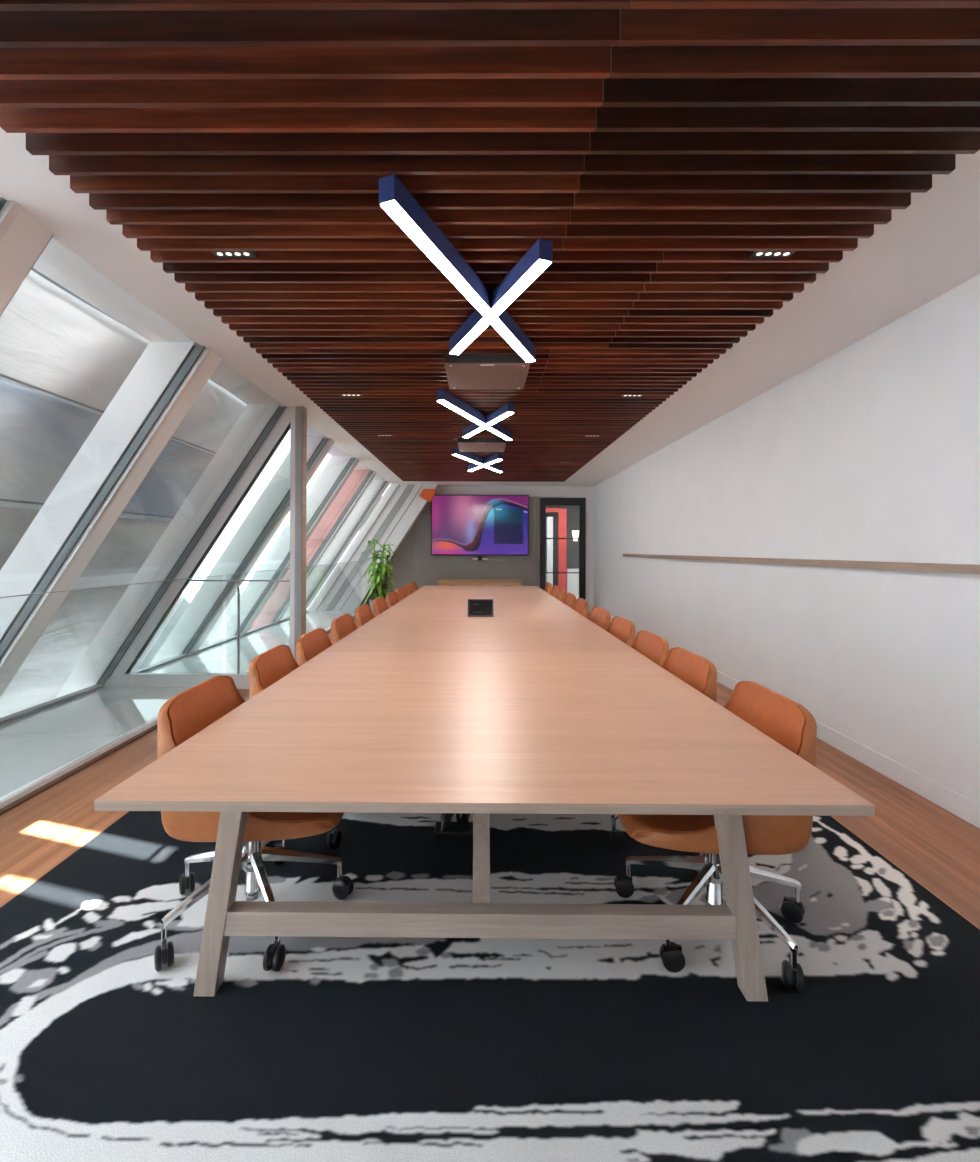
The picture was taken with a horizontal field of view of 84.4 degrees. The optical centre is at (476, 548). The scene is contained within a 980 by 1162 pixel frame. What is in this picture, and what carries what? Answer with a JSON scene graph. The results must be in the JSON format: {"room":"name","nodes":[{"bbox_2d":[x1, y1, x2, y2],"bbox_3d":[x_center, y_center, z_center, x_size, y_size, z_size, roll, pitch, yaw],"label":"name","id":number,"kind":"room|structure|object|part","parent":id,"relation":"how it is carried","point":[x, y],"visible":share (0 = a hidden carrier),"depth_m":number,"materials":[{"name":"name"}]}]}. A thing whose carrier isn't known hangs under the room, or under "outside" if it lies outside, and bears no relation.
{"room":"conference room","nodes":[
{"label":"conference room","id":0,"kind":"room"},
{"bbox_2d":[0,197,53,316],"bbox_3d":[-3.283,0.550,2.220,2.938,3.936,0.267,0,0,0],"label":"mullion","id":1,"kind":"structure","parent":0,"point":[23,239],"depth_m":2.25,"materials":[{"name":"metal"}]},
{"bbox_2d":[0,342,221,696],"bbox_3d":[-3.273,0.550,3.752,2.938,3.936,0.267,0,0,0],"label":"mullion","id":2,"kind":"structure","parent":0,"point":[167,378],"depth_m":3.62,"materials":[{"name":"metal"}]},
{"bbox_2d":[149,436,334,665],"bbox_3d":[-3.254,0.551,6.750,2.938,3.936,0.267,0,0,0],"label":"window pane","id":3,"kind":"structure","parent":0,"point":[258,528],"depth_m":6.62,"materials":[{"name":"glass"}]},
{"bbox_2d":[208,456,359,644],"bbox_3d":[-3.245,0.551,8.180,2.938,3.936,0.267,0,0,0],"label":"window pane","id":4,"kind":"structure","parent":0,"point":[338,469],"depth_m":8.05,"materials":[{"name":"glass"}]},
{"bbox_2d":[248,470,376,630],"bbox_3d":[-3.236,0.551,9.550,2.938,3.936,0.267,0,0,0],"label":"window pane","id":5,"kind":"structure","parent":0,"point":[353,489],"depth_m":9.42,"materials":[{"name":"glass"}]},
{"bbox_2d":[281,480,389,618],"bbox_3d":[-3.227,0.551,10.950,2.938,3.936,0.267,0,0,0],"label":"window pane","id":6,"kind":"structure","parent":0,"point":[374,491],"depth_m":10.82,"materials":[{"name":"glass"}]},
{"bbox_2d":[308,484,438,611],"bbox_3d":[-2.178,-0.011,11.407,2.744,2.706,0.315,0,0,0],"label":"pier","id":7,"kind":"object","parent":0,"point":[398,510],"visible":0.91,"depth_m":11.26,"materials":[{"name":"white metal"}]},
{"bbox_2d":[419,489,435,501],"bbox_3d":[-1.017,-1.105,11.217,0.352,0.280,0.020,0,0,0],"label":"wall sign","id":8,"kind":"object","parent":7,"relation":"attached to","point":[427,494],"visible":1,"depth_m":11.21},
{"bbox_2d":[307,486,593,611],"bbox_3d":[-0.528,0.055,11.699,6.393,2.826,0.150,0,0,0],"label":"wall","id":9,"kind":"structure","parent":0,"point":[587,492],"depth_m":11.61,"materials":[{"name":"white paint"}]},
{"bbox_2d":[0,609,308,723],"bbox_3d":[-3.612,1.313,3.833,0.103,0.048,15.620,0,0,0],"label":"sill","id":10,"kind":"structure","parent":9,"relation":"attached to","point":[13,716],"depth_m":5.03,"materials":[{"name":"grey metal"}]},
{"bbox_2d":[33,238,390,485],"bbox_3d":[-2.008,-1.448,4.123,0.330,0.130,15.420,0,0,0],"label":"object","id":11,"kind":"structure","parent":9,"relation":"attached to","point":[56,262],"depth_m":3.10,"materials":[{"name":"white metal"}]},
{"bbox_2d":[359,496,539,605],"bbox_3d":[-0.583,0.113,11.601,3.885,2.470,0.045,0,0,0],"label":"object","id":12,"kind":"structure","parent":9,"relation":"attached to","point":[414,561],"depth_m":11.58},
{"bbox_2d":[431,495,528,554],"bbox_3d":[0.072,-0.510,11.526,2.073,1.285,0.117,0,0,0],"label":"television","id":13,"kind":"object","parent":12,"relation":"attached to","point":[460,524],"visible":1,"depth_m":11.47,"materials":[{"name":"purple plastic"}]},
{"bbox_2d":[472,556,487,559],"bbox_3d":[0.075,0.195,11.507,0.320,0.095,0.154,0,0,0],"label":"video camera","id":14,"kind":"object","parent":12,"relation":"attached to","point":[479,557],"visible":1,"depth_m":11.45,"materials":[{"name":"black plastic"}]},
{"bbox_2d":[540,498,585,599],"bbox_3d":[1.853,0.129,11.572,0.967,2.455,0.132,0,0,0],"label":"door","id":15,"kind":"structure","parent":9,"relation":"in","point":[581,502],"depth_m":11.56,"materials":[{"name":"black metal"}]},
{"bbox_3d":[1.847,-1.014,11.601,0.727,0.170,0.075,0,0,0],"label":"rail","id":16,"kind":"part","parent":15,"relation":"part of","materials":[{"name":"black metal"}]},
{"bbox_2d":[0,127,979,485],"bbox_3d":[0.316,-1.430,4.108,4.318,0.150,15.420,0,0,0],"label":"ceiling","id":17,"kind":"structure","parent":0,"point":[930,247],"depth_m":2.90,"materials":[{"name":"white paint"}]},
{"bbox_2d":[0,0,979,481],"bbox_3d":[0.101,-1.302,5.479,3.000,0.104,9.042,0,0,0],"label":"ceiling","id":18,"kind":"structure","parent":17,"relation":"attached to","point":[656,145],"depth_m":1.78,"materials":[{"name":"brown wood"}]},
{"bbox_2d":[211,251,255,257],"bbox_3d":[-1.040,-1.286,2.309,0.170,0.051,0.068,0,0,0],"label":"recessed light","id":19,"kind":"object","parent":18,"relation":"in","point":[219,254],"visible":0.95,"depth_m":2.31,"materials":[{"name":"black metal"}]},
{"bbox_2d":[379,174,552,361],"bbox_3d":[0.058,-1.205,2.578,0.590,0.089,1.621,0,0,7],"label":"lamp","id":20,"kind":"object","parent":18,"relation":"attached to","point":[395,199],"visible":1,"depth_m":2.30,"materials":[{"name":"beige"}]},
{"bbox_2d":[450,259,550,354],"bbox_3d":[0.073,-1.167,2.702,0.053,0.010,1.117,0,0,-22],"label":"diffuser","id":21,"kind":"object","parent":20,"relation":"attached to","point":[490,312],"depth_m":2.55,"materials":[{"name":"beige plastic"}]},
{"bbox_2d":[437,389,513,440],"bbox_3d":[0.074,-1.205,4.997,0.590,0.089,1.621,0,0,7],"label":"lamp","id":22,"kind":"object","parent":18,"relation":"attached to","point":[481,421],"visible":1,"depth_m":4.81,"materials":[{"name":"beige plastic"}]},
{"bbox_2d":[463,412,512,437],"bbox_3d":[0.089,-1.167,5.122,0.053,0.010,1.117,0,0,-22],"label":"diffuser","id":23,"kind":"object","parent":22,"relation":"attached to","point":[488,424],"depth_m":5.04,"materials":[{"name":"beige plastic"}]},
{"bbox_2d":[452,447,502,472],"bbox_3d":[0.089,-1.205,7.418,0.590,0.089,1.621,0,0,7],"label":"lamp","id":24,"kind":"object","parent":18,"relation":"attached to","point":[478,462],"visible":1,"depth_m":7.25,"materials":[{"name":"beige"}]},
{"bbox_2d":[453,454,500,472],"bbox_3d":[0.050,-1.166,7.422,0.675,0.011,1.553,0,0,0],"label":"diffuser","id":25,"kind":"object","parent":24,"relation":"attached to","point":[479,464],"depth_m":7.33,"materials":[{"name":"beige plastic"}]},
{"bbox_2d":[469,459,500,470],"bbox_3d":[0.104,-1.166,7.542,0.053,0.010,1.117,0,0,-22],"label":"diffuser","id":26,"kind":"object","parent":24,"relation":"attached to","point":[479,464],"depth_m":7.46,"materials":[{"name":"beige plastic"}]},
{"bbox_2d":[458,437,505,451],"bbox_3d":[0.063,-1.218,6.321,0.543,0.063,0.566,0,0,0],"label":"ceiling box","id":27,"kind":"object","parent":18,"relation":"attached to","point":[471,444],"visible":0.99,"depth_m":6.15,"materials":[{"name":"black metal"}]},
{"bbox_2d":[445,354,529,389],"bbox_3d":[0.072,-1.218,3.746,0.551,0.063,0.566,0,0,0],"label":"ceiling box","id":28,"kind":"object","parent":18,"relation":"attached to","point":[463,371],"visible":0.99,"depth_m":3.62,"materials":[{"name":"black metal"}]},
{"bbox_2d":[621,395,642,396],"bbox_3d":[1.273,-1.278,4.412,0.170,0.051,0.068,0,0,0],"label":"recessed light","id":29,"kind":"object","parent":18,"relation":"in","point":[621,395],"visible":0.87,"depth_m":4.42,"materials":[{"name":"black metal"}]},
{"bbox_2d":[749,251,795,257],"bbox_3d":[1.259,-1.278,2.294,0.170,0.051,0.068,0,0,0],"label":"recessed light","id":30,"kind":"object","parent":18,"relation":"in","point":[752,254],"visible":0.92,"depth_m":2.30,"materials":[{"name":"black metal"}]},
{"bbox_2d":[0,612,979,929],"bbox_3d":[0.020,1.410,4.010,4.888,0.120,15.220,0,0,0],"label":"floor","id":31,"kind":"structure","parent":0,"point":[938,849],"depth_m":2.62,"materials":[{"name":"brown wood"}]},
{"bbox_2d":[0,615,353,808],"bbox_3d":[-2.451,1.379,4.026,0.055,0.165,15.220,0,0,0],"label":"kerb","id":32,"kind":"object","parent":31,"relation":"on","point":[5,800],"visible":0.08,"depth_m":3.27,"materials":[{"name":"white metal"}]},
{"bbox_2d":[0,735,117,797],"bbox_3d":[-3.084,1.354,0.122,1.160,0.070,7.405,0,0,0],"label":"ledge","id":33,"kind":"object","parent":32,"relation":"attached to","point":[24,759],"visible":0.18,"depth_m":3.48,"materials":[{"name":"white metal"}]},
{"bbox_2d":[0,584,132,597],"bbox_3d":[-2.447,0.771,2.421,0.020,1.050,2.790,0,0,0],"label":"glass railing","id":34,"kind":"object","parent":32,"relation":"on","point":[124,584],"visible":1,"depth_m":3.17,"materials":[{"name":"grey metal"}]},
{"bbox_2d":[0,612,353,735],"bbox_3d":[-3.034,1.354,7.737,1.160,0.070,7.805,0,0,0],"label":"ledge","id":35,"kind":"object","parent":32,"relation":"attached to","point":[103,711],"visible":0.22,"depth_m":4.77,"materials":[{"name":"white metal"}]},
{"bbox_2d":[55,403,318,698],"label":"window","id":36,"kind":"structure","parent":32,"relation":"on","point":[122,677],"depth_m":5.16,"materials":[{"name":"white metal"}]},
{"bbox_3d":[-2.951,1.245,5.199,1.080,0.090,0.062,0,0,0],"label":"rail","id":37,"kind":"part","parent":36,"relation":"part of","materials":[{"name":"white metal"}]},
{"bbox_3d":[-2.433,0.771,4.496,0.020,1.050,1.320,0,0,0],"label":"glass railing","id":38,"kind":"part","parent":36,"relation":"part of","materials":[{"name":"clear glass"}]},
{"bbox_3d":[-2.096,1.273,5.194,0.630,0.140,0.060,0,0,0],"label":"rail","id":39,"kind":"part","parent":36,"relation":"part of","materials":[{"name":"white metal"}]},
{"bbox_3d":[-2.419,0.771,6.731,0.020,1.050,2.970,0,0,0],"label":"glass railing","id":40,"kind":"part","parent":36,"relation":"part of","materials":[{"name":"clear glass"}]},
{"bbox_2d":[0,618,353,814],"bbox_3d":[-2.406,1.335,4.026,0.035,0.014,15.220,0,0,0],"label":"threshold","id":41,"kind":"object","parent":31,"relation":"on","point":[34,793],"visible":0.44,"depth_m":3.21,"materials":[{"name":"grey metal"}]},
{"bbox_2d":[290,406,306,659],"bbox_3d":[-1.717,-0.009,5.201,0.118,2.706,0.120,0,0,0],"label":"column","id":42,"kind":"structure","parent":31,"relation":"on","point":[298,425],"depth_m":5.15,"materials":[{"name":"white metal"}]},
{"bbox_2d":[361,539,397,612],"bbox_3d":[-1.795,0.582,9.902,0.692,1.524,0.617,0,0,37],"label":"potted plant","id":43,"kind":"object","parent":31,"relation":"on","point":[377,578],"visible":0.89,"depth_m":9.83,"materials":[{"name":"green plant"}]},
{"bbox_3d":[-1.772,1.134,9.912,0.400,0.420,0.400,0,0,0],"label":"pot","id":44,"kind":"part","parent":43,"relation":"part of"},
{"bbox_2d":[438,579,521,585],"bbox_3d":[0.066,0.996,11.199,1.678,0.710,0.742,0,0,0],"label":"credenza","id":45,"kind":"object","parent":31,"relation":"on","point":[442,582],"visible":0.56,"depth_m":10.84,"materials":[{"name":"brown wood"}]},
{"bbox_3d":[-0.485,0.969,10.853,0.540,0.580,0.020,0,0,0],"label":"door","id":46,"kind":"part","parent":45,"relation":"part of","materials":[{"name":"brown wood"}]},
{"bbox_3d":[0.061,0.971,10.850,0.540,0.580,0.020,0,0,0],"label":"door","id":47,"kind":"part","parent":45,"relation":"part of","materials":[{"name":"brown wood"}]},
{"bbox_3d":[0.607,0.972,10.846,0.540,0.580,0.020,0,0,0],"label":"door","id":48,"kind":"part","parent":45,"relation":"part of","materials":[{"name":"brown wood"}]},
{"bbox_2d":[0,811,979,1161],"bbox_3d":[0.023,1.344,4.865,3.545,0.012,9.230,0,0,0],"label":"area rug","id":49,"kind":"object","parent":31,"relation":"on","point":[357,1049],"visible":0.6,"depth_m":1.54,"materials":[{"name":"carpet"}]},
{"bbox_2d":[154,675,353,971],"bbox_3d":[-0.807,0.918,2.008,0.705,0.833,0.654,0,0,0],"label":"swivel chair","id":50,"kind":"object","parent":49,"relation":"on","point":[185,714],"visible":0.56,"depth_m":1.81,"materials":[{"name":"leather"}]},
{"bbox_3d":[-1.005,1.231,1.737,0.017,0.057,0.016,0,0,0],"label":"stem","id":51,"kind":"part","parent":50,"relation":"part of","materials":[{"name":"silver metal"}]},
{"bbox_3d":[-1.115,1.230,2.083,0.017,0.057,0.016,0,0,0],"label":"stem","id":52,"kind":"part","parent":50,"relation":"part of","materials":[{"name":"silver metal"}]},
{"bbox_3d":[-0.923,1.160,1.847,0.040,0.115,0.285,0,0,36],"label":"arm","id":53,"kind":"part","parent":50,"relation":"part of","materials":[{"name":"silver metal"}]},
{"bbox_3d":[-0.985,1.160,2.040,0.285,0.115,0.040,0,0,18],"label":"arm","id":54,"kind":"part","parent":50,"relation":"part of","materials":[{"name":"silver metal"}]},
{"bbox_3d":[-0.721,1.161,1.845,0.040,0.115,0.285,0,0,-36],"label":"arm","id":55,"kind":"part","parent":50,"relation":"part of","materials":[{"name":"silver metal"}]},
{"bbox_3d":[-0.820,1.160,2.158,0.040,0.115,0.285,0,0,0],"label":"arm","id":56,"kind":"part","parent":50,"relation":"part of","materials":[{"name":"silver metal"}]},
{"bbox_3d":[-0.641,1.232,1.734,0.017,0.057,0.016,0,0,0],"label":"stem","id":57,"kind":"part","parent":50,"relation":"part of","materials":[{"name":"silver metal"}]},
{"bbox_3d":[-0.657,1.161,2.038,0.285,0.115,0.040,0,0,-18],"label":"arm","id":58,"kind":"part","parent":50,"relation":"part of","materials":[{"name":"silver metal"}]},
{"bbox_3d":[-0.527,1.232,2.079,0.017,0.057,0.016,0,0,0],"label":"stem","id":59,"kind":"part","parent":50,"relation":"part of","materials":[{"name":"silver metal"}]},
{"bbox_2d":[249,644,340,847],"bbox_3d":[-0.809,0.918,2.709,0.705,0.833,0.654,0,0,-1],"label":"swivel chair","id":60,"kind":"object","parent":49,"relation":"on","point":[268,667],"visible":0.25,"depth_m":2.59,"materials":[{"name":"orange leather"}]},
{"bbox_2d":[296,628,331,665],"bbox_3d":[-0.786,0.918,3.298,0.705,0.833,0.654,0,0,1],"label":"swivel chair","id":61,"kind":"object","parent":49,"relation":"on","point":[314,642],"visible":0.25,"depth_m":3.23,"materials":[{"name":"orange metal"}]},
{"bbox_2d":[331,614,357,644],"bbox_3d":[-0.795,0.918,4.058,0.705,0.833,0.654,0,0,1],"label":"swivel chair","id":62,"kind":"object","parent":49,"relation":"on","point":[343,625],"visible":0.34,"depth_m":4.00,"materials":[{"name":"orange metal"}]},
{"bbox_2d":[354,604,374,627],"bbox_3d":[-0.798,0.918,4.808,0.705,0.833,0.654,0,0,1],"label":"swivel chair","id":63,"kind":"object","parent":49,"relation":"on","point":[363,614],"visible":0.19,"depth_m":4.75,"materials":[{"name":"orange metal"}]},
{"bbox_2d":[373,597,388,616],"bbox_3d":[-0.788,0.918,5.548,0.705,0.833,0.654,0,0,1],"label":"swivel chair","id":64,"kind":"object","parent":49,"relation":"on","point":[379,604],"visible":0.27,"depth_m":5.49,"materials":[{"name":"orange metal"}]},
{"bbox_2d":[386,591,398,607],"bbox_3d":[-0.774,0.918,6.247,0.705,0.833,0.654,0,0,1],"label":"swivel chair","id":65,"kind":"object","parent":49,"relation":"on","point":[391,598],"visible":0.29,"depth_m":6.20,"materials":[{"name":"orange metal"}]},
{"bbox_2d":[395,587,406,600],"bbox_3d":[-0.774,0.918,6.927,0.705,0.833,0.654,0,0,2],"label":"swivel chair","id":66,"kind":"object","parent":49,"relation":"on","point":[400,594],"visible":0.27,"depth_m":6.93,"materials":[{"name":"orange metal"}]},
{"bbox_2d":[403,584,412,595],"bbox_3d":[-0.759,0.918,7.577,0.705,0.833,0.654,0,0,3],"label":"swivel chair","id":67,"kind":"object","parent":49,"relation":"on","point":[407,588],"visible":0.19,"depth_m":7.58,"materials":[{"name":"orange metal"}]},
{"bbox_2d":[410,581,417,591],"bbox_3d":[-0.756,0.918,8.227,0.705,0.833,0.654,0,0,2],"label":"swivel chair","id":68,"kind":"object","parent":49,"relation":"on","point":[413,584],"visible":0.18,"depth_m":8.27,"materials":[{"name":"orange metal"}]},
{"bbox_2d":[94,586,874,1000],"bbox_3d":[0.038,0.980,5.123,1.876,0.740,7.653,0,0,0],"label":"conference table","id":69,"kind":"object","parent":49,"relation":"on","point":[532,706],"visible":0.96,"depth_m":1.63,"materials":[{"name":"brown wood"}]},
{"bbox_3d":[-0.763,0.990,1.641,0.167,0.715,0.060,0,0,0],"label":"leg","id":70,"kind":"part","parent":69,"relation":"part of","materials":[{"name":"brown wood"}]},
{"bbox_2d":[434,813,472,838],"bbox_3d":[-0.104,0.988,2.552,0.200,0.700,0.155,0,0,0],"label":"cable bundle","id":71,"kind":"object","parent":69,"relation":"hanging from","point":[445,829],"visible":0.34,"depth_m":2.51,"materials":[{"name":"black plastic"}]},
{"bbox_2d":[468,599,492,616],"bbox_3d":[0.037,0.534,4.908,0.233,0.153,0.126,0,0,0],"label":"panel","id":72,"kind":"object","parent":69,"relation":"on","point":[476,607],"visible":1,"depth_m":4.88,"materials":[{"name":"black plastic"}]},
{"bbox_3d":[0.785,0.995,1.631,0.167,0.715,0.060,0,0,0],"label":"leg","id":73,"kind":"part","parent":69,"relation":"part of","materials":[{"name":"brown wood"}]},
{"bbox_2d":[544,582,551,593],"bbox_3d":[0.885,0.924,8.213,0.701,0.833,0.658,0,0,2],"label":"swivel chair","id":74,"kind":"object","parent":49,"relation":"on","point":[548,587],"visible":0.22,"depth_m":8.14,"materials":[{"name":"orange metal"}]},
{"bbox_2d":[549,585,557,596],"bbox_3d":[0.879,0.924,7.513,0.701,0.833,0.658,0,0,2],"label":"swivel chair","id":75,"kind":"object","parent":49,"relation":"on","point":[554,591],"visible":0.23,"depth_m":7.51,"materials":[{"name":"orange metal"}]},
{"bbox_2d":[555,588,565,602],"bbox_3d":[0.863,0.924,6.843,0.701,0.833,0.658,0,0,2],"label":"swivel chair","id":76,"kind":"object","parent":49,"relation":"on","point":[561,595],"visible":0.22,"depth_m":6.79,"materials":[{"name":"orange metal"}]},
{"bbox_2d":[563,593,575,608],"bbox_3d":[0.863,0.924,6.162,0.701,0.833,0.658,0,0,0],"label":"swivel chair","id":77,"kind":"object","parent":49,"relation":"on","point":[570,600],"visible":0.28,"depth_m":6.13,"materials":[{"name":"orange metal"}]},
{"bbox_2d":[573,598,587,618],"bbox_3d":[0.856,0.924,5.492,0.701,0.833,0.658,0,0,0],"label":"swivel chair","id":78,"kind":"object","parent":49,"relation":"on","point":[581,605],"visible":0.19,"depth_m":5.43,"materials":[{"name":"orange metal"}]},
{"bbox_2d":[588,606,610,630],"bbox_3d":[0.856,0.924,4.651,0.701,0.833,0.658,0,0,-2],"label":"swivel chair","id":79,"kind":"object","parent":49,"relation":"on","point":[601,617],"visible":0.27,"depth_m":4.60,"materials":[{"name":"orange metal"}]},
{"bbox_2d":[607,616,635,646],"bbox_3d":[0.855,0.924,3.951,0.701,0.833,0.658,0,0,-2],"label":"swivel chair","id":80,"kind":"object","parent":49,"relation":"on","point":[623,629],"visible":0.24,"depth_m":3.90,"materials":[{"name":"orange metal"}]},
{"bbox_2d":[631,630,669,665],"bbox_3d":[0.835,0.924,3.241,0.701,0.833,0.658,0,0,-1],"label":"swivel chair","id":81,"kind":"object","parent":49,"relation":"on","point":[656,648],"visible":0.16,"depth_m":3.20,"materials":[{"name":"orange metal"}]},
{"bbox_2d":[609,647,716,854],"bbox_3d":[0.833,0.924,2.651,0.701,0.833,0.658,0,0,-2],"label":"swivel chair","id":82,"kind":"object","parent":49,"relation":"on","point":[697,671],"visible":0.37,"depth_m":2.53,"materials":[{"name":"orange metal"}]},
{"bbox_3d":[0.618,1.236,2.427,0.017,0.057,0.016,0,0,-2],"label":"stem","id":83,"kind":"part","parent":82,"relation":"part of","materials":[{"name":"silver metal"}]},
{"bbox_3d":[0.719,1.166,2.518,0.285,0.115,0.040,0,0,-42],"label":"arm","id":84,"kind":"part","parent":82,"relation":"part of","materials":[{"name":"silver metal"}]},
{"bbox_2d":[614,681,816,991],"bbox_3d":[0.835,0.924,1.942,0.701,0.833,0.658,0,0,0],"label":"swivel chair","id":85,"kind":"object","parent":49,"relation":"on","point":[784,720],"visible":0.6,"depth_m":1.74,"materials":[{"name":"leather"}]},
{"bbox_3d":[0.587,1.236,2.090,0.017,0.057,0.016,0,0,0],"label":"stem","id":86,"kind":"part","parent":85,"relation":"part of","materials":[{"name":"silver metal"}]},
{"bbox_3d":[0.703,1.166,2.017,0.285,0.115,0.040,0,0,32],"label":"arm","id":87,"kind":"part","parent":85,"relation":"part of","materials":[{"name":"silver metal"}]},
{"bbox_3d":[0.716,1.166,1.815,0.285,0.115,0.040,0,0,-40],"label":"arm","id":88,"kind":"part","parent":85,"relation":"part of","materials":[{"name":"silver metal"}]},
{"bbox_3d":[0.912,1.167,1.764,0.040,0.115,0.285,0,0,-22],"label":"arm","id":89,"kind":"part","parent":85,"relation":"part of","materials":[{"name":"silver metal"}]},
{"bbox_3d":[1.021,1.167,1.935,0.285,0.115,0.040,0,0,-4],"label":"arm","id":90,"kind":"part","parent":85,"relation":"part of","materials":[{"name":"silver metal"}]},
{"bbox_3d":[0.962,1.238,1.637,0.017,0.057,0.016,0,0,0],"label":"stem","id":91,"kind":"part","parent":85,"relation":"part of","materials":[{"name":"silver metal"}]},
{"bbox_3d":[1.157,1.238,1.944,0.017,0.057,0.016,0,0,0],"label":"stem","id":92,"kind":"part","parent":85,"relation":"part of","materials":[{"name":"silver metal"}]},
{"bbox_2d":[546,506,578,585],"bbox_3d":[2.349,0.005,15.235,3.900,2.706,0.100,0,0,0],"label":"wall","id":93,"kind":"structure","parent":0,"point":[572,551],"depth_m":15.18,"materials":[{"name":"grey paint"}]},
{"bbox_2d":[572,529,578,540],"bbox_3d":[2.730,-0.381,14.958,0.200,0.320,0.350,0,0,0],"label":"wall lamp","id":94,"kind":"object","parent":93,"relation":"attached to","point":[575,532],"visible":0.95,"depth_m":14.82,"materials":[{"name":"beige"}]},
{"bbox_2d":[593,274,979,803],"bbox_3d":[2.545,-0.009,4.093,0.150,2.976,15.420,0,0,0],"label":"wall","id":95,"kind":"structure","parent":0,"point":[870,451],"depth_m":3.61,"materials":[{"name":"white paint"}]},
{"bbox_2d":[593,607,979,828],"bbox_3d":[2.458,1.301,3.994,0.014,0.115,15.220,0,0,0],"label":"baseboard","id":96,"kind":"structure","parent":95,"relation":"attached to","point":[959,805],"depth_m":3.12,"materials":[{"name":"white paint"}]},
{"bbox_2d":[623,554,979,573],"bbox_3d":[2.444,0.099,4.025,0.050,0.045,10.082,0,0,0],"label":"ledge","id":97,"kind":"object","parent":95,"relation":"attached to","point":[906,566],"visible":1,"depth_m":3.52,"materials":[{"name":"brown wood"}]},
{"bbox_3d":[2.333,1.418,13.470,3.900,0.120,3.430,0,0,0],"label":"floor","id":98,"kind":"structure","parent":0,"visible":0},
{"bbox_2d":[545,517,552,586],"bbox_3d":[1.998,0.240,14.887,0.165,2.233,0.400,0,0,0],"label":"locker","id":99,"kind":"object","parent":98,"relation":"on","point":[549,520],"visible":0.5,"depth_m":14.69,"materials":[{"name":"white"}]},
{"bbox_2d":[546,508,566,591],"bbox_3d":[1.713,0.123,14.659,1.436,2.465,0.140,0,0,0],"label":"portal","id":100,"kind":"object","parent":98,"relation":"on","point":[562,513],"visible":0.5,"depth_m":14.59,"materials":[{"name":"paint"}]},
{"bbox_2d":[566,569,578,598],"bbox_3d":[2.778,0.954,14.907,0.611,0.812,0.350,0,0,0],"label":"cabinet","id":101,"kind":"object","parent":98,"relation":"on","point":[572,579],"depth_m":14.73,"materials":[{"name":"white"}]},
{"label":"outside","id":102,"kind":"structure","parent":0,"visible":0},
{"bbox_3d":[-22.182,5.322,21.145,35.400,0.100,58.000,0,0,0],"label":"floor","id":103,"kind":"structure","parent":102,"visible":0},
{"bbox_2d":[131,582,248,671],"bbox_3d":[-9.988,3.265,19.065,3.400,4.100,24.000,0,0,0],"label":"facade","id":104,"kind":"object","parent":103,"relation":"on","point":[188,594],"visible":0.06,"depth_m":16.22,"materials":[{"name":"white metal"}]},
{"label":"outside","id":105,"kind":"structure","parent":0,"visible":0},
{"bbox_2d":[0,268,247,717],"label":"window","id":106,"kind":"structure","parent":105,"point":[64,360],"depth_m":3.82,"materials":[{"name":"grey"}]},
{"bbox_3d":[-3.119,-0.324,4.205,0.016,0.016,3.730,0,0,0],"label":"seam cord","id":107,"kind":"part","parent":106,"relation":"part of","materials":[{"name":"grey plastic"}]},
{"bbox_3d":[-2.683,-0.985,4.203,0.016,0.016,3.730,0,0,0],"label":"seam cord","id":108,"kind":"part","parent":106,"relation":"part of","materials":[{"name":"grey plastic"}]}
]}

